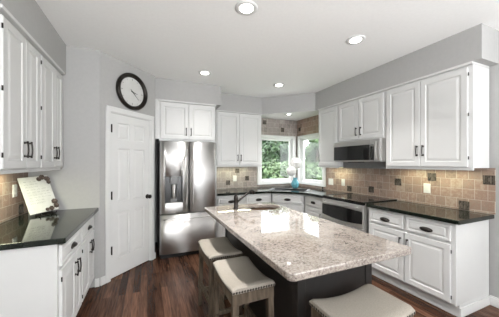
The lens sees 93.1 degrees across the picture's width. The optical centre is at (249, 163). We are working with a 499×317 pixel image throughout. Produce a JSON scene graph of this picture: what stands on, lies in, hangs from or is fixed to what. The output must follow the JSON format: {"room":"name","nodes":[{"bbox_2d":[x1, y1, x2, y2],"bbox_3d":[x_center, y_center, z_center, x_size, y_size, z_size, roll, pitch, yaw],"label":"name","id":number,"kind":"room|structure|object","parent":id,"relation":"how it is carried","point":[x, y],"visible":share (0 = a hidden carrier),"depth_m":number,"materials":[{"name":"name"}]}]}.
{"room":"kitchen","nodes":[
{"label":"kitchen","id":0,"kind":"room"},
{"bbox_2d":[28,45,99,287],"bbox_3d":[-2.061,0.061,2.667,0.652,2.730,0.120,0,0,-23],"label":"wall","id":1,"kind":"structure","parent":0,"point":[76,185],"depth_m":2.67,"materials":[{"name":"grey paint"}]},
{"bbox_2d":[100,51,154,277],"bbox_3d":[-1.624,0.061,3.164,0.100,2.730,0.870,0,0,22],"label":"wall","id":2,"kind":"structure","parent":0,"point":[111,68],"depth_m":2.85,"materials":[{"name":"grey paint"}]},
{"bbox_2d":[95,276,105,286],"bbox_3d":[-1.740,1.379,2.756,0.047,0.095,0.111,0,0,21],"label":"baseboard","id":3,"kind":"structure","parent":2,"relation":"attached to","point":[102,279],"depth_m":2.75,"materials":[{"name":"white paint"}]},
{"bbox_2d":[105,105,153,282],"bbox_3d":[-1.603,0.368,3.175,0.111,2.115,0.762,0,0,22],"label":"trim","id":4,"kind":"structure","parent":2,"relation":"attached to","point":[108,109],"depth_m":2.85,"materials":[{"name":"white paint"}]},
{"bbox_2d":[111,113,151,278],"bbox_3d":[-1.567,0.400,3.163,0.102,2.028,0.634,0,0,22],"label":"door","id":5,"kind":"structure","parent":2,"relation":"in","point":[130,196],"depth_m":3.14,"materials":[{"name":"white paint"}]},
{"bbox_2d":[116,73,147,109],"bbox_3d":[-1.549,-0.946,3.142,0.056,0.484,0.484,0,0,22],"label":"wall clock","id":6,"kind":"object","parent":2,"relation":"attached to","point":[131,90],"visible":1,"depth_m":3.13,"materials":[{"name":"brown metal"}]},
{"bbox_2d":[155,118,292,241],"bbox_3d":[-0.323,0.061,4.915,3.293,2.730,0.120,0,0,-23],"label":"wall","id":7,"kind":"structure","parent":0,"point":[156,143],"depth_m":4.26,"materials":[{"name":"grey paint"}]},
{"bbox_2d":[215,111,260,166],"bbox_3d":[-0.245,-0.443,4.671,0.935,1.029,0.364,0,0,-23],"label":"upper cabinet","id":8,"kind":"object","parent":7,"relation":"attached to","point":[237,135],"visible":0.94,"depth_m":4.52,"materials":[{"name":"white paint"}]},
{"bbox_2d":[215,110,261,114],"bbox_3d":[-0.253,-0.969,4.688,0.945,0.019,0.343,0,0,-23],"label":"trim","id":9,"kind":"structure","parent":8,"relation":"on","point":[215,110],"depth_m":4.51,"materials":[{"name":"white paint"}]},
{"bbox_2d":[217,118,296,188],"bbox_3d":[0.133,-0.230,5.038,2.095,1.482,0.013,0,0,-23],"label":"backsplash","id":10,"kind":"structure","parent":7,"relation":"attached to","point":[246,176],"depth_m":5.01,"materials":[{"name":"tile"}]},
{"bbox_2d":[257,135,295,184],"bbox_3d":[0.589,-0.074,5.273,0.965,1.070,0.142,0,0,-23],"label":"window","id":11,"kind":"structure","parent":7,"relation":"in","point":[292,139],"depth_m":5.26,"materials":[{"name":"white paint"}]},
{"bbox_2d":[0,0,498,113],"bbox_3d":[-0.212,-1.141,3.038,4.340,0.325,3.415,0,0,-23],"label":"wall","id":12,"kind":"structure","parent":0,"point":[479,43],"depth_m":2.88,"materials":[{"name":"grey paint"}]},
{"bbox_2d":[157,101,214,142],"bbox_3d":[-1.107,-0.647,4.094,0.885,0.606,0.744,0,0,-23],"label":"upper cabinet","id":13,"kind":"object","parent":12,"relation":"attached to","point":[180,122],"visible":0.95,"depth_m":3.77,"materials":[{"name":"white paint"}]},
{"bbox_2d":[155,99,158,138],"bbox_3d":[-1.410,-0.673,3.608,0.056,0.609,0.018,0,0,-23],"label":"trim","id":14,"kind":"structure","parent":13,"relation":"attached to","point":[156,100],"depth_m":3.60,"materials":[{"name":"white paint"}]},
{"bbox_2d":[158,99,215,106],"bbox_3d":[-1.115,-0.965,4.106,0.910,0.026,0.718,0,0,-23],"label":"trim","id":15,"kind":"structure","parent":13,"relation":"on","point":[163,100],"depth_m":3.78,"materials":[{"name":"white paint"}]},
{"bbox_2d":[261,110,318,120],"bbox_3d":[0.827,-0.976,4.729,1.060,0.006,1.105,0,0,-23],"label":"soffit","id":16,"kind":"object","parent":12,"relation":"attached to","point":[295,116],"depth_m":4.83,"materials":[{"name":"white paint"}]},
{"bbox_2d":[35,0,498,97],"bbox_3d":[0.693,-1.379,0.942,4.580,0.150,8.220,0,0,-23],"label":"ceiling","id":17,"kind":"structure","parent":0,"point":[301,45],"depth_m":2.38,"materials":[{"name":"paint"}]},
{"bbox_2d":[198,70,211,74],"bbox_3d":[-0.643,-1.298,3.410,0.192,0.011,0.192,0,0,-23],"label":"recessed light","id":18,"kind":"object","parent":17,"relation":"in","point":[202,72],"visible":1,"depth_m":3.38,"materials":[{"name":"white paint"}]},
{"bbox_2d":[235,0,257,15],"bbox_3d":[-0.027,-1.298,1.988,0.192,0.011,0.192,0,0,-23],"label":"recessed light","id":19,"kind":"object","parent":17,"relation":"in","point":[245,7],"visible":1,"depth_m":1.97,"materials":[{"name":"white paint"}]},
{"bbox_2d":[273,83,284,86],"bbox_3d":[0.494,-1.298,3.945,0.192,0.011,0.192,0,0,-23],"label":"recessed light","id":20,"kind":"object","parent":17,"relation":"in","point":[276,84],"visible":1,"depth_m":3.94,"materials":[{"name":"white paint"}]},
{"bbox_2d":[346,35,365,44],"bbox_3d":[1.120,-1.298,2.499,0.192,0.011,0.192,0,0,-23],"label":"recessed light","id":21,"kind":"object","parent":17,"relation":"in","point":[356,39],"visible":1,"depth_m":2.48,"materials":[{"name":"white paint"}]},
{"bbox_2d":[76,242,498,316],"bbox_3d":[0.693,1.476,0.942,4.580,0.100,8.220,0,0,-23],"label":"floor","id":22,"kind":"structure","parent":0,"point":[158,287],"depth_m":2.53,"materials":[{"name":"brown wood"}]},
{"bbox_2d":[0,227,81,316],"bbox_3d":[-1.685,0.990,1.793,0.630,0.872,0.585,0,0,-23],"label":"base cabinet","id":23,"kind":"object","parent":22,"relation":"on","point":[40,281],"visible":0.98,"depth_m":1.60,"materials":[{"name":"white paint"}]},
{"bbox_2d":[0,208,98,250],"bbox_3d":[-1.792,0.532,2.052,0.633,0.040,1.219,0,0,-23],"label":"countertop","id":24,"kind":"structure","parent":23,"relation":"on","point":[26,230],"depth_m":1.87,"materials":[{"name":"black stone"}]},
{"bbox_2d":[17,175,58,215],"bbox_3d":[-2.077,0.315,2.356,0.205,0.393,0.285,0,0,18],"label":"plaque","id":25,"kind":"object","parent":24,"relation":"on","point":[37,192],"visible":1,"depth_m":2.35,"materials":[{"name":"white ceramic"}]},
{"bbox_2d":[79,216,94,301],"bbox_3d":[-1.918,0.990,2.333,0.630,0.872,0.585,0,0,-23],"label":"base cabinet","id":26,"kind":"object","parent":22,"relation":"on","point":[87,244],"visible":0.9,"depth_m":2.37,"materials":[{"name":"white paint"}]},
{"bbox_2d":[157,141,215,258],"bbox_3d":[-1.071,0.551,3.977,0.858,1.750,0.928,0,0,-23],"label":"refrigerator","id":27,"kind":"object","parent":22,"relation":"on","point":[186,171],"visible":0.92,"depth_m":3.60,"materials":[{"name":"silver metal"}]},
{"bbox_2d":[215,141,216,237],"bbox_3d":[-0.702,0.531,4.299,0.018,1.790,0.700,0,0,-23],"label":"end panel","id":28,"kind":"object","parent":22,"relation":"on","point":[215,141],"visible":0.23,"depth_m":3.98,"materials":[{"name":"white paint"}]},
{"bbox_2d":[198,237,242,316],"bbox_3d":[-0.288,1.098,2.234,0.308,0.656,0.478,0,0,-23],"label":"bar stool","id":29,"kind":"object","parent":22,"relation":"on","point":[211,250],"visible":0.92,"depth_m":2.12,"materials":[{"name":"grey fabric"}]},
{"bbox_2d":[198,237,242,260],"bbox_3d":[-0.288,0.800,2.234,0.300,0.060,0.470,0,0,-23],"label":"seat cushion","id":30,"kind":"object","parent":29,"relation":"on","point":[219,248],"depth_m":2.18,"materials":[{"name":"grey fabric"}]},
{"bbox_2d":[217,195,244,236],"bbox_3d":[-0.442,0.990,4.382,0.515,0.872,0.720,0,0,-23],"label":"base cabinet","id":31,"kind":"object","parent":22,"relation":"on","point":[221,200],"visible":0.22,"depth_m":4.03,"materials":[{"name":"white paint"}]},
{"bbox_2d":[213,256,274,316],"bbox_3d":[-0.060,1.098,1.717,0.308,0.656,0.478,0,0,-23],"label":"bar stool","id":32,"kind":"object","parent":22,"relation":"on","point":[239,279],"visible":1,"depth_m":1.60,"materials":[{"name":"grey fabric"}]},
{"bbox_2d":[213,256,274,295],"bbox_3d":[-0.060,0.800,1.717,0.300,0.060,0.470,0,0,-23],"label":"seat cushion","id":33,"kind":"object","parent":32,"relation":"on","point":[238,276],"depth_m":1.63,"materials":[{"name":"grey fabric"}]},
{"bbox_2d":[245,193,270,203],"bbox_3d":[0.037,0.990,4.590,0.525,0.872,0.720,0,0,-23],"label":"base cabinet","id":34,"kind":"object","parent":22,"relation":"on","point":[266,197],"visible":0.27,"depth_m":4.28,"materials":[{"name":"white paint"}]},
{"bbox_2d":[271,193,304,212],"bbox_3d":[0.835,0.990,4.739,1.028,0.872,1.082,0,0,-23],"label":"base cabinet","id":35,"kind":"object","parent":22,"relation":"on","point":[296,202],"visible":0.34,"depth_m":4.27,"materials":[{"name":"white paint"}]},
{"bbox_2d":[217,186,344,197],"bbox_3d":[0.451,0.532,4.301,2.093,0.040,1.594,0,0,-23],"label":"countertop","id":36,"kind":"structure","parent":35,"relation":"on","point":[315,192],"depth_m":4.26,"materials":[{"name":"black stone"}]},
{"bbox_2d":[269,188,309,191],"bbox_3d":[0.769,0.606,4.548,0.740,0.200,0.380,0,0,22],"label":"sink","id":37,"kind":"object","parent":36,"relation":"in","point":[282,189],"visible":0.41,"depth_m":4.65,"materials":[{"name":"silver metal"}]},
{"bbox_2d":[286,157,301,187],"bbox_3d":[0.899,0.196,4.834,0.362,0.631,0.270,0,0,-23],"label":"vase","id":38,"kind":"object","parent":36,"relation":"on","point":[295,164],"visible":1,"depth_m":4.77,"materials":[{"name":"teal glass"}]},
{"bbox_2d":[291,178,298,187],"bbox_3d":[0.936,0.406,4.855,0.160,0.211,0.160,0,0,-23],"label":"vase","id":39,"kind":"object","parent":36,"relation":"on","point":[294,184],"depth_m":4.80,"materials":[{"name":"teal glass"}]},
{"bbox_2d":[225,207,371,316],"bbox_3d":[0.294,0.988,2.220,0.637,0.877,1.458,0,0,-23],"label":"kitchen island","id":40,"kind":"object","parent":22,"relation":"on","point":[291,299],"visible":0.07,"depth_m":1.58,"materials":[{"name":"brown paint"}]},
{"bbox_2d":[204,202,411,281],"bbox_3d":[0.231,0.529,2.082,0.880,0.038,1.810,0,0,-23],"label":"island countertop","id":41,"kind":"structure","parent":40,"relation":"on","point":[298,245],"depth_m":1.56,"materials":[{"name":"beige stone"}]},
{"bbox_2d":[233,189,254,208],"bbox_3d":[-0.051,0.406,2.683,0.285,0.205,0.070,0,0,-30],"label":"island faucet","id":42,"kind":"object","parent":41,"relation":"on","point":[236,200],"visible":1,"depth_m":2.62,"materials":[{"name":"brown metal"}]},
{"bbox_2d":[251,208,276,209],"bbox_3d":[0.158,0.631,2.748,0.444,0.160,0.330,0,0,-23],"label":"island sink","id":43,"kind":"object","parent":41,"relation":"in","point":[253,208],"visible":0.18,"depth_m":2.90,"materials":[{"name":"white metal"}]},
{"bbox_2d":[305,195,322,217],"bbox_3d":[1.333,0.990,4.081,0.644,0.872,0.482,0,0,-23],"label":"base cabinet","id":44,"kind":"object","parent":22,"relation":"on","point":[313,205],"visible":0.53,"depth_m":3.95,"materials":[{"name":"white paint"}]},
{"bbox_2d":[322,193,396,232],"bbox_3d":[1.560,0.963,3.473,0.697,0.927,0.774,0,0,-23],"label":"range","id":45,"kind":"object","parent":22,"relation":"on","point":[350,210],"visible":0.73,"depth_m":3.27,"materials":[{"name":"silver metal"}]},
{"bbox_2d":[323,193,396,203],"bbox_3d":[1.593,0.512,3.487,0.623,0.016,0.772,0,0,-23],"label":"cooktop","id":46,"kind":"object","parent":45,"relation":"in","point":[351,198],"depth_m":3.37,"materials":[{"name":"black glass"}]},
{"bbox_2d":[309,284,414,316],"bbox_3d":[0.615,1.098,1.312,0.478,0.656,0.308,0,0,-23],"label":"bar stool","id":47,"kind":"object","parent":22,"relation":"on","point":[367,300],"visible":1,"depth_m":1.31,"materials":[{"name":"grey fabric"}]},
{"bbox_2d":[369,207,489,316],"bbox_3d":[1.945,0.990,2.684,0.630,0.872,0.938,0,0,-23],"label":"base cabinet","id":48,"kind":"object","parent":22,"relation":"on","point":[447,266],"visible":0.79,"depth_m":2.33,"materials":[{"name":"white paint"}]},
{"bbox_2d":[366,201,493,224],"bbox_3d":[1.954,0.532,2.671,0.626,0.040,0.978,0,0,-23],"label":"countertop","id":49,"kind":"structure","parent":48,"relation":"on","point":[443,214],"depth_m":2.50,"materials":[{"name":"black stone"}]},
{"bbox_2d":[298,64,498,297],"bbox_3d":[2.740,0.061,1.827,0.120,2.730,7.980,0,0,-23],"label":"wall","id":50,"kind":"structure","parent":0,"point":[493,70],"depth_m":2.36,"materials":[{"name":"grey paint"}]},
{"bbox_2d":[297,133,325,186],"bbox_3d":[1.333,-0.074,4.999,0.142,1.070,0.900,0,0,-23],"label":"window","id":51,"kind":"structure","parent":50,"relation":"in","point":[301,140],"depth_m":5.29,"materials":[{"name":"white paint"}]},
{"bbox_2d":[318,105,342,167],"bbox_3d":[1.470,-0.436,4.136,0.350,1.028,0.488,0,0,-23],"label":"upper cabinet","id":52,"kind":"object","parent":50,"relation":"attached to","point":[329,117],"visible":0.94,"depth_m":4.05,"materials":[{"name":"white paint"}]},
{"bbox_2d":[339,91,385,142],"bbox_3d":[1.733,-0.633,3.529,0.350,0.633,0.830,0,0,-23],"label":"upper cabinet","id":53,"kind":"object","parent":50,"relation":"attached to","point":[364,118],"visible":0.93,"depth_m":3.39,"materials":[{"name":"white paint"}]},
{"bbox_2d":[334,138,385,168],"bbox_3d":[1.695,-0.123,3.512,0.428,0.403,0.828,0,0,-23],"label":"microwave","id":54,"kind":"object","parent":53,"relation":"attached to","point":[370,153],"visible":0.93,"depth_m":3.35,"materials":[{"name":"silver metal"}]},
{"bbox_2d":[297,115,495,214],"bbox_3d":[1.771,-0.230,3.900,0.013,1.482,3.382,0,0,-23],"label":"backsplash","id":55,"kind":"structure","parent":50,"relation":"attached to","point":[475,190],"depth_m":3.00,"materials":[{"name":"tile"}]},
{"bbox_2d":[328,178,332,184],"bbox_3d":[1.526,0.351,4.445,0.011,0.118,0.122,0,0,-23],"label":"light switch","id":56,"kind":"object","parent":55,"relation":"attached to","point":[330,181],"visible":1,"depth_m":4.45,"materials":[{"name":"white plastic"}]},
{"bbox_2d":[424,183,430,192],"bbox_3d":[2.186,0.311,2.916,0.011,0.118,0.078,0,0,-23],"label":"light switch","id":57,"kind":"object","parent":55,"relation":"attached to","point":[427,187],"visible":1,"depth_m":2.91,"materials":[{"name":"white plastic"}]},
{"bbox_2d":[386,64,488,170],"bbox_3d":[2.078,-0.439,2.730,0.350,1.022,0.905,0,0,-23],"label":"upper cabinet","id":58,"kind":"object","parent":50,"relation":"attached to","point":[441,121],"visible":1,"depth_m":2.50,"materials":[{"name":"white paint"}]},
{"bbox_2d":[318,61,488,110],"bbox_3d":[1.831,-0.965,3.346,0.320,0.026,2.234,0,0,-23],"label":"trim","id":59,"kind":"structure","parent":58,"relation":"attached to","point":[470,62],"depth_m":2.74,"materials":[{"name":"white paint"}]},
{"bbox_2d":[489,295,498,307],"bbox_3d":[3.316,1.379,0.323,0.015,0.095,4.500,0,0,-23],"label":"baseboard","id":60,"kind":"structure","parent":50,"relation":"attached to","point":[494,301],"depth_m":2.35,"materials":[{"name":"white paint"}]},
{"bbox_3d":[-1.105,0.061,-0.518,0.120,2.730,6.726,0,0,-23],"label":"wall","id":61,"kind":"structure","parent":0,"visible":0},
{"bbox_2d":[0,172,27,222],"bbox_3d":[-2.088,0.281,1.927,0.013,0.458,1.214,0,0,-23],"label":"backsplash","id":62,"kind":"structure","parent":61,"relation":"attached to","point":[10,207],"depth_m":2.16,"materials":[{"name":"tile"}]},
{"bbox_2d":[12,184,16,197],"bbox_3d":[-2.210,0.261,2.231,0.010,0.118,0.076,0,0,-23],"label":"outlet plate","id":63,"kind":"object","parent":62,"relation":"attached to","point":[14,187],"visible":1,"depth_m":2.21,"materials":[{"name":"white plastic"}]},
{"bbox_2d":[0,13,39,173],"bbox_3d":[-1.788,-0.439,1.673,0.354,1.022,0.600,0,0,-23],"label":"upper cabinet","id":64,"kind":"object","parent":61,"relation":"attached to","point":[19,60],"visible":1,"depth_m":1.66,"materials":[{"name":"white paint"}]},
{"bbox_2d":[0,3,64,74],"bbox_3d":[-1.910,-0.965,1.933,0.343,0.026,1.205,0,0,-23],"label":"trim","id":65,"kind":"structure","parent":64,"relation":"attached to","point":[3,10],"depth_m":1.78,"materials":[{"name":"white paint"}]},
{"bbox_2d":[37,54,62,171],"bbox_3d":[-2.022,-0.439,2.213,0.354,1.022,0.573,0,0,-23],"label":"upper cabinet","id":66,"kind":"object","parent":61,"relation":"attached to","point":[51,80],"visible":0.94,"depth_m":2.21,"materials":[{"name":"white paint"}]},
{"label":"outside","id":67,"kind":"structure","parent":0,"visible":0},
{"bbox_3d":[-0.368,2.076,21.019,44.000,0.100,29.120,0,0,-23],"label":"ground","id":68,"kind":"structure","parent":67,"visible":0},
{"bbox_2d":[262,160,267,178],"bbox_3d":[-0.283,0.154,9.466,2.177,3.757,2.145,0,0,-23],"label":"leafy tree","id":69,"kind":"object","parent":68,"relation":"on","point":[264,176],"visible":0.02,"depth_m":8.92,"materials":[{"name":"green plant"}]},
{"bbox_2d":[262,140,288,178],"bbox_3d":[1.305,0.320,11.580,2.368,3.423,2.375,0,0,-23],"label":"leafy tree","id":70,"kind":"object","parent":68,"relation":"on","point":[279,150],"visible":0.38,"depth_m":11.06,"materials":[{"name":"green plant"}]},
{"bbox_2d":[264,159,288,178],"bbox_3d":[1.004,0.939,7.985,1.146,2.180,1.064,0,0,8],"label":"shrub","id":71,"kind":"object","parent":68,"relation":"on","point":[274,170],"visible":0.37,"depth_m":7.85,"materials":[{"name":"green plant"}]},
{"bbox_2d":[305,139,320,179],"bbox_3d":[3.729,-0.026,12.573,2.106,4.208,2.511,0,0,-28],"label":"leafy tree","id":72,"kind":"object","parent":68,"relation":"on","point":[312,150],"visible":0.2,"depth_m":12.61,"materials":[{"name":"green plant"}]},
{"bbox_2d":[305,160,321,179],"bbox_3d":[2.846,0.867,9.820,1.180,2.324,1.188,0,0,-23],"label":"shrub","id":73,"kind":"object","parent":68,"relation":"on","point":[315,173],"visible":0.28,"depth_m":9.65,"materials":[{"name":"green plant"}]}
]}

